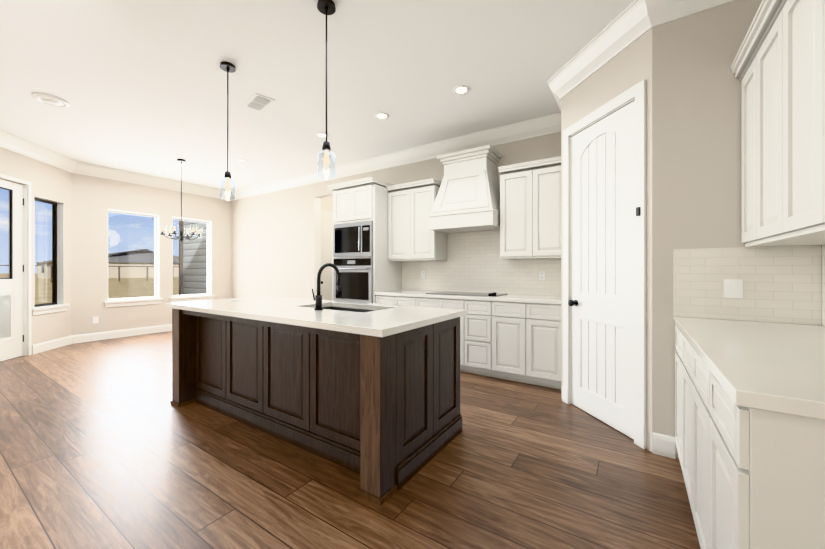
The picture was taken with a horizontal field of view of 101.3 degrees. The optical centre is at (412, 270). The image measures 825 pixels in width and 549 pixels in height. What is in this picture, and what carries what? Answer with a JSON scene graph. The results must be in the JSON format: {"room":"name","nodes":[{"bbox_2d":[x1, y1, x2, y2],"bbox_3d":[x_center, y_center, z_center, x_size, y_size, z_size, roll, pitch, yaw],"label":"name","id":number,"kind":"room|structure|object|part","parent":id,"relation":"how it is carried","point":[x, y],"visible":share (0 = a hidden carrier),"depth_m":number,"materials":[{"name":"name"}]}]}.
{"room":"kitchen","nodes":[
{"label":"kitchen","id":0,"kind":"room"},
{"bbox_2d":[0,0,633,190],"bbox_3d":[-2.358,-1.870,2.768,9.500,0.120,12.040,0,0,33],"label":"ceiling","id":1,"kind":"structure","parent":0,"point":[140,86],"depth_m":3.14,"materials":[{"name":"white paint"}]},
{"bbox_2d":[32,93,70,107],"bbox_3d":[-3.828,-1.793,3.589,0.280,0.034,0.280,0,0,33],"label":"ceiling light","id":2,"kind":"object","parent":1,"relation":"attached to","point":[51,100],"visible":0.98,"depth_m":3.55,"materials":[{"name":"white plastic"}]},
{"bbox_2d":[159,159,201,240],"bbox_3d":[-3.784,-1.145,5.534,0.570,1.329,0.580,0,0,33],"label":"chandelier","id":3,"kind":"object","parent":1,"relation":"hanging from","point":[181,236],"visible":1,"depth_m":5.53,"materials":[{"name":"black metal"}]},
{"bbox_2d":[220,61,235,199],"bbox_3d":[-1.630,-1.220,2.984,0.124,1.179,0.124,0,0,33],"label":"pendant light","id":4,"kind":"object","parent":1,"relation":"hanging from","point":[227,67],"visible":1,"depth_m":2.98,"materials":[{"name":"black"}]},
{"bbox_2d":[243,93,274,111],"bbox_3d":[-1.660,-1.803,3.649,0.200,0.012,0.360,0,0,-45],"label":"ceiling vent","id":5,"kind":"object","parent":1,"relation":"in","point":[258,102],"visible":1,"depth_m":3.63,"materials":[{"name":"white metal"}]},
{"bbox_2d":[315,132,327,137],"bbox_3d":[-1.211,-1.805,4.515,0.169,0.009,0.169,0,0,27],"label":"recessed light","id":6,"kind":"object","parent":1,"relation":"in","point":[322,135],"depth_m":4.51,"materials":[{"name":"white plastic"}]},
{"bbox_2d":[317,0,335,179],"bbox_3d":[-0.585,-1.220,2.298,0.124,1.179,0.124,0,0,33],"label":"pendant light","id":7,"kind":"object","parent":1,"relation":"hanging from","point":[326,7],"visible":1,"depth_m":2.29,"materials":[{"name":"black"}]},
{"bbox_2d":[375,112,388,119],"bbox_3d":[-0.358,-1.805,3.955,0.169,0.009,0.169,0,0,27],"label":"recessed light","id":8,"kind":"object","parent":1,"relation":"in","point":[381,115],"depth_m":3.95,"materials":[{"name":"white plastic"}]},
{"bbox_2d":[453,85,469,94],"bbox_3d":[0.489,-1.805,3.387,0.169,0.009,0.169,0,0,24],"label":"recessed light","id":9,"kind":"object","parent":1,"relation":"in","point":[461,90],"depth_m":3.38,"materials":[{"name":"white plastic"}]},
{"bbox_2d":[0,331,700,548],"bbox_3d":[-2.358,1.280,2.768,9.500,0.120,12.040,0,0,33],"label":"floor","id":10,"kind":"structure","parent":0,"point":[105,444],"depth_m":1.98,"materials":[{"name":"brown wood"}]},
{"bbox_2d":[165,296,466,505],"bbox_3d":[-0.925,0.757,2.846,2.530,0.927,1.045,0,0,33],"label":"kitchen island","id":11,"kind":"object","parent":10,"relation":"on","point":[369,393],"visible":1,"depth_m":2.27,"materials":[{"name":"brown wood"}]},
{"bbox_2d":[165,296,466,349],"bbox_3d":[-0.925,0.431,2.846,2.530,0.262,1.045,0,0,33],"label":"island countertop","id":12,"kind":"structure","parent":11,"relation":"on","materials":[{"name":"white stone"}]},
{"bbox_2d":[311,263,341,309],"bbox_3d":[-0.672,0.120,2.672,0.100,0.358,0.274,0,0,33],"label":"faucet","id":13,"kind":"object","parent":12,"relation":"on","point":[317,298],"visible":1,"depth_m":2.58,"materials":[{"name":"black metal"}]},
{"bbox_2d":[327,177,401,302],"bbox_3d":[-0.735,-0.033,5.167,0.880,2.505,0.722,0,0,33],"label":"tall cabinet","id":14,"kind":"object","parent":10,"relation":"on","point":[365,266],"visible":0.71,"depth_m":4.86,"materials":[{"name":"white wood"}]},
{"bbox_2d":[375,294,394,304],"bbox_3d":[-0.201,0.780,4.869,0.335,0.879,0.639,0,0,33],"label":"base cabinet","id":15,"kind":"object","parent":10,"relation":"on","point":[380,298],"depth_m":4.60,"materials":[{"name":"white wood"}]},
{"bbox_2d":[395,294,414,305],"bbox_3d":[0.079,0.780,4.685,0.335,0.879,0.639,0,0,33],"label":"base cabinet","id":16,"kind":"object","parent":10,"relation":"on","point":[400,299],"depth_m":4.42,"materials":[{"name":"white wood"}]},
{"bbox_2d":[415,298,438,307],"bbox_3d":[0.359,0.780,4.501,0.335,0.879,0.639,0,0,33],"label":"base cabinet","id":17,"kind":"object","parent":10,"relation":"on","point":[422,302],"depth_m":4.24,"materials":[{"name":"white wood"}]},
{"bbox_2d":[439,298,462,371],"bbox_3d":[0.639,0.780,4.317,0.335,0.879,0.639,0,0,33],"label":"base cabinet","id":18,"kind":"object","parent":10,"relation":"on","point":[451,303],"depth_m":4.01,"materials":[{"name":"white wood"}]},
{"bbox_2d":[463,298,490,376],"bbox_3d":[0.917,0.780,4.135,0.330,0.879,0.639,0,0,33],"label":"base cabinet","id":19,"kind":"object","parent":10,"relation":"on","point":[477,321],"depth_m":3.88,"materials":[{"name":"white wood"}]},
{"bbox_2d":[491,298,526,382],"bbox_3d":[1.214,0.780,3.940,0.380,0.879,0.639,0,0,33],"label":"base cabinet","id":20,"kind":"object","parent":10,"relation":"on","point":[514,337],"depth_m":3.68,"materials":[{"name":"white wood"}]},
{"bbox_2d":[527,302,560,388],"bbox_3d":[1.529,0.780,3.733,0.375,0.879,0.639,0,0,33],"label":"base cabinet","id":21,"kind":"object","parent":10,"relation":"on","point":[543,318],"depth_m":3.48,"materials":[{"name":"white wood"}]},
{"bbox_2d":[375,290,560,301],"bbox_3d":[0.670,0.320,4.291,2.425,0.040,0.645,0,0,33],"label":"countertop","id":22,"kind":"structure","parent":21,"relation":"on","point":[418,294],"depth_m":3.90,"materials":[{"name":"white stone"}]},
{"bbox_2d":[425,291,506,296],"bbox_3d":[0.686,0.283,4.307,0.908,0.033,0.518,0,0,33],"label":"cooktop","id":23,"kind":"object","parent":22,"relation":"in","point":[494,294],"visible":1,"depth_m":4.28,"materials":[{"name":"black glass"}]},
{"bbox_2d":[675,325,676,447],"bbox_3d":[1.865,0.780,1.857,0.640,0.879,0.402,0,0,33],"label":"base cabinet","id":24,"kind":"object","parent":10,"relation":"on","point":[675,325],"depth_m":2.17,"materials":[{"name":"white wood"}]},
{"bbox_2d":[677,329,688,497],"bbox_3d":[1.644,0.780,1.521,0.640,0.879,0.402,0,0,33],"label":"base cabinet","id":25,"kind":"object","parent":10,"relation":"on","point":[682,345],"depth_m":1.81,"materials":[{"name":"white wood"}]},
{"bbox_2d":[689,345,700,547],"bbox_3d":[1.424,0.780,1.186,0.640,0.879,0.401,0,0,33],"label":"base cabinet","id":26,"kind":"object","parent":10,"relation":"on","point":[694,357],"depth_m":1.48,"materials":[{"name":"white wood"}]},
{"bbox_2d":[701,361,824,548],"bbox_3d":[1.203,0.780,0.850,0.640,0.879,0.402,0,0,33],"label":"base cabinet","id":27,"kind":"object","parent":10,"relation":"on","point":[750,420],"depth_m":0.84,"materials":[{"name":"white wood"}]},
{"bbox_2d":[673,317,824,420],"bbox_3d":[1.526,0.320,1.350,0.646,0.040,1.622,0,0,33],"label":"countertop","id":28,"kind":"structure","parent":27,"relation":"on","point":[766,367],"depth_m":1.11,"materials":[{"name":"white stone"}]},
{"bbox_2d":[0,0,822,458],"bbox_3d":[-2.359,-0.295,2.768,9.023,3.030,11.560,0,0,33],"label":"wall","id":29,"kind":"structure","parent":0,"point":[262,244],"depth_m":2.93,"materials":[{"name":"beige paint"}]},
{"bbox_2d":[0,179,23,360],"bbox_3d":[-5.493,-0.003,4.392,0.057,2.435,0.904,0,0,-12],"label":"exterior door","id":30,"kind":"structure","parent":29,"relation":"in","point":[11,319],"depth_m":4.69,"materials":[{"name":"white"}]},
{"bbox_2d":[0,173,31,355],"bbox_3d":[-5.497,-0.029,4.388,0.176,2.497,1.000,0,0,-12],"label":"door frame","id":31,"kind":"structure","parent":29,"relation":"attached to","point":[28,183],"depth_m":4.84,"materials":[{"name":"white wood"}]},
{"bbox_2d":[32,196,69,315],"bbox_3d":[-5.641,-0.222,5.206,0.183,1.753,0.650,0,0,-12],"label":"window","id":32,"kind":"structure","parent":29,"relation":"in","point":[57,304],"depth_m":5.43,"materials":[{"name":"clear glass"}]},
{"bbox_3d":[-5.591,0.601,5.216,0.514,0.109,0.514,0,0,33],"label":"sill","id":33,"kind":"part","parent":32,"relation":"part of","materials":[{"name":"white"}]},
{"bbox_2d":[93,316,97,322],"bbox_3d":[-5.512,0.860,5.878,0.006,0.115,0.075,0,0,33],"label":"outlet plate","id":34,"kind":"object","parent":29,"relation":"attached to","point":[95,319],"visible":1,"depth_m":5.88,"materials":[{"name":"white plastic"}]},
{"bbox_2d":[32,324,171,353],"bbox_3d":[-4.865,1.153,6.395,0.528,0.135,3.206,0,0,33],"label":"baseboard","id":35,"kind":"structure","parent":29,"relation":"attached to","point":[41,347],"depth_m":5.88,"materials":[{"name":"white wood"}]},
{"bbox_2d":[0,130,227,199],"bbox_3d":[-4.799,-1.720,5.746,1.350,0.179,3.918,0,0,33],"label":"crown molding","id":36,"kind":"structure","parent":29,"relation":"attached to","point":[8,141],"depth_m":5.79,"materials":[{"name":"white wood"}]},
{"bbox_2d":[104,209,162,307],"bbox_3d":[-5.252,-0.222,6.372,0.183,1.753,0.890,0,0,33],"label":"nook window","id":37,"kind":"structure","parent":29,"relation":"in","point":[142,300],"depth_m":6.43,"materials":[{"name":"white"}]},
{"bbox_3d":[-5.231,0.601,6.358,0.133,0.109,0.890,0,0,33],"label":"sill","id":38,"kind":"part","parent":37,"relation":"part of","materials":[{"name":"white"}]},
{"bbox_2d":[169,216,214,302],"bbox_3d":[-4.703,-0.222,7.208,0.183,1.753,0.870,0,0,33],"label":"nook window","id":39,"kind":"structure","parent":29,"relation":"in","point":[191,297],"depth_m":7.35,"materials":[{"name":"white"}]},
{"bbox_3d":[-4.682,0.601,7.194,0.133,0.109,0.870,0,0,33],"label":"sill","id":40,"kind":"part","parent":39,"relation":"part of","materials":[{"name":"white"}]},
{"bbox_2d":[314,197,320,295],"bbox_3d":[-1.403,-0.080,6.136,0.960,2.599,0.160,0,0,33],"label":"trim","id":41,"kind":"structure","parent":29,"relation":"attached to","point":[317,233],"depth_m":6.40,"materials":[{"name":"white wood"}]},
{"bbox_2d":[321,210,332,299],"bbox_3d":[-1.632,-0.002,7.040,0.082,2.436,0.860,0,0,33],"label":"hall door","id":42,"kind":"structure","parent":29,"relation":"in","point":[327,253],"depth_m":6.90,"materials":[{"name":"white wood"}]},
{"bbox_2d":[228,114,560,199],"bbox_3d":[-1.204,-1.720,5.837,7.260,0.179,0.122,0,0,33],"label":"crown molding","id":43,"kind":"structure","parent":29,"relation":"attached to","point":[544,125],"depth_m":4.97,"materials":[{"name":"white wood"}]},
{"bbox_2d":[386,178,446,260],"bbox_3d":[0.052,-0.680,4.846,0.784,1.080,0.396,0,0,33],"label":"upper cabinet","id":44,"kind":"object","parent":29,"relation":"attached to","point":[412,236],"visible":0.85,"depth_m":4.70,"materials":[{"name":"white wood"}]},
{"bbox_2d":[428,145,501,232],"bbox_3d":[0.705,-1.008,4.337,0.860,0.965,0.535,0,0,33],"label":"range hood","id":45,"kind":"object","parent":29,"relation":"attached to","point":[467,198],"visible":0.94,"depth_m":4.18,"materials":[{"name":"white wood"}]},
{"bbox_2d":[402,230,560,295],"bbox_3d":[0.847,-0.113,4.562,2.425,0.823,0.002,0,0,33],"label":"tile backsplash","id":46,"kind":"structure","parent":29,"relation":"attached to","point":[473,263],"depth_m":4.52,"materials":[{"name":"beige tile"}]},
{"bbox_2d":[539,271,545,279],"bbox_3d":[1.568,0.060,4.083,0.075,0.115,0.006,0,0,33],"label":"outlet","id":47,"kind":"object","parent":46,"relation":"attached to","point":[542,275],"visible":1,"depth_m":4.08,"materials":[{"name":"white plastic"}]},
{"bbox_2d":[498,156,560,259],"bbox_3d":[1.435,-0.680,3.938,0.757,1.080,0.396,0,0,33],"label":"upper cabinet","id":48,"kind":"object","parent":29,"relation":"attached to","point":[530,209],"visible":0.71,"depth_m":3.82,"materials":[{"name":"white wood"}]},
{"bbox_2d":[547,72,567,127],"bbox_3d":[1.533,-1.720,3.503,0.122,0.179,0.721,0,0,33],"label":"crown molding","id":49,"kind":"structure","parent":29,"relation":"attached to","point":[556,85],"depth_m":3.19,"materials":[{"name":"white wood"}]},
{"bbox_2d":[568,101,634,438],"bbox_3d":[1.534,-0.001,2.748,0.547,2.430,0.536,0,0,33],"label":"pantry door","id":50,"kind":"structure","parent":29,"relation":"in","point":[601,302],"depth_m":2.70,"materials":[{"name":"white wood"}]},
{"bbox_2d":[562,80,645,448],"bbox_3d":[1.553,-0.044,2.748,0.140,2.527,0.876,0,0,-11],"label":"door frame","id":51,"kind":"structure","parent":29,"relation":"attached to","point":[637,92],"depth_m":2.37,"materials":[{"name":"white wood"}]},
{"bbox_2d":[673,245,817,324],"bbox_3d":[1.960,0.080,2.035,0.620,0.438,0.006,0,0,33],"label":"tile backsplash","id":52,"kind":"structure","parent":29,"relation":"attached to","point":[783,284],"depth_m":2.00,"materials":[{"name":"beige tile"}]},
{"bbox_2d":[724,279,742,298],"bbox_3d":[1.940,0.110,2.044,0.085,0.115,0.007,0,0,33],"label":"outlet plate","id":53,"kind":"object","parent":52,"relation":"attached to","point":[733,288],"visible":1,"depth_m":2.04,"materials":[{"name":"white plastic"}]},
{"bbox_2d":[738,56,824,246],"bbox_3d":[2.018,-0.641,1.816,0.332,1.001,0.304,0,0,33],"label":"upper cabinet","id":54,"kind":"object","parent":29,"relation":"attached to","point":[745,74],"depth_m":1.97,"materials":[{"name":"white wood"}]},
{"bbox_2d":[750,8,824,246],"bbox_3d":[1.832,-0.641,1.532,0.332,1.001,0.375,0,0,33],"label":"upper cabinet","id":55,"kind":"object","parent":29,"relation":"attached to","point":[762,54],"depth_m":1.70,"materials":[{"name":"white wood"}]},
{"bbox_2d":[774,0,824,239],"bbox_3d":[1.626,-0.641,1.218,0.332,1.001,0.375,0,0,33],"label":"upper cabinet","id":56,"kind":"object","parent":29,"relation":"attached to","point":[778,66],"depth_m":1.40,"materials":[{"name":"white wood"}]},
{"bbox_2d":[810,0,824,235],"bbox_3d":[1.416,-0.641,0.898,0.332,1.001,0.392,0,0,33],"label":"upper cabinet","id":57,"kind":"object","parent":29,"relation":"attached to","point":[817,7],"depth_m":1.18,"materials":[{"name":"white wood"}]},
{"bbox_2d":[818,245,824,325],"bbox_3d":[1.801,0.080,1.180,0.003,0.438,1.610,0,0,33],"label":"tile backsplash","id":58,"kind":"structure","parent":29,"relation":"attached to","point":[821,248],"depth_m":1.85,"materials":[{"name":"beige tile"}]},
{"label":"outside","id":59,"kind":"structure","parent":0,"visible":0},
{"bbox_2d":[0,273,178,304],"bbox_3d":[-58.520,1.580,38.411,380.000,0.280,400.000,0,0,33],"label":"ground","id":60,"kind":"structure","parent":59,"point":[119,291],"depth_m":27.05,"materials":[{"name":"beige plant"}]},
{"bbox_2d":[0,265,178,282],"bbox_3d":[-32.575,0.405,56.070,0.140,2.070,82.140,0,0,33],"label":"fence","id":61,"kind":"object","parent":60,"relation":"on","point":[108,266],"depth_m":45.47,"materials":[{"name":"brown wood"}]},
{"bbox_2d":[34,249,178,277],"bbox_3d":[-60.450,-1.660,75.563,16.800,6.200,28.800,0,0,25],"label":"house","id":62,"kind":"structure","parent":60,"relation":"on","point":[115,260],"depth_m":67.86,"materials":[{"name":"beige"}]},
{"bbox_2d":[179,220,206,294],"bbox_3d":[-5.561,-0.870,8.949,3.080,4.620,0.700,0,0,33],"label":"siding","id":63,"kind":"object","parent":60,"relation":"on","point":[192,285],"depth_m":9.43,"materials":[{"name":"grey"}]}
]}

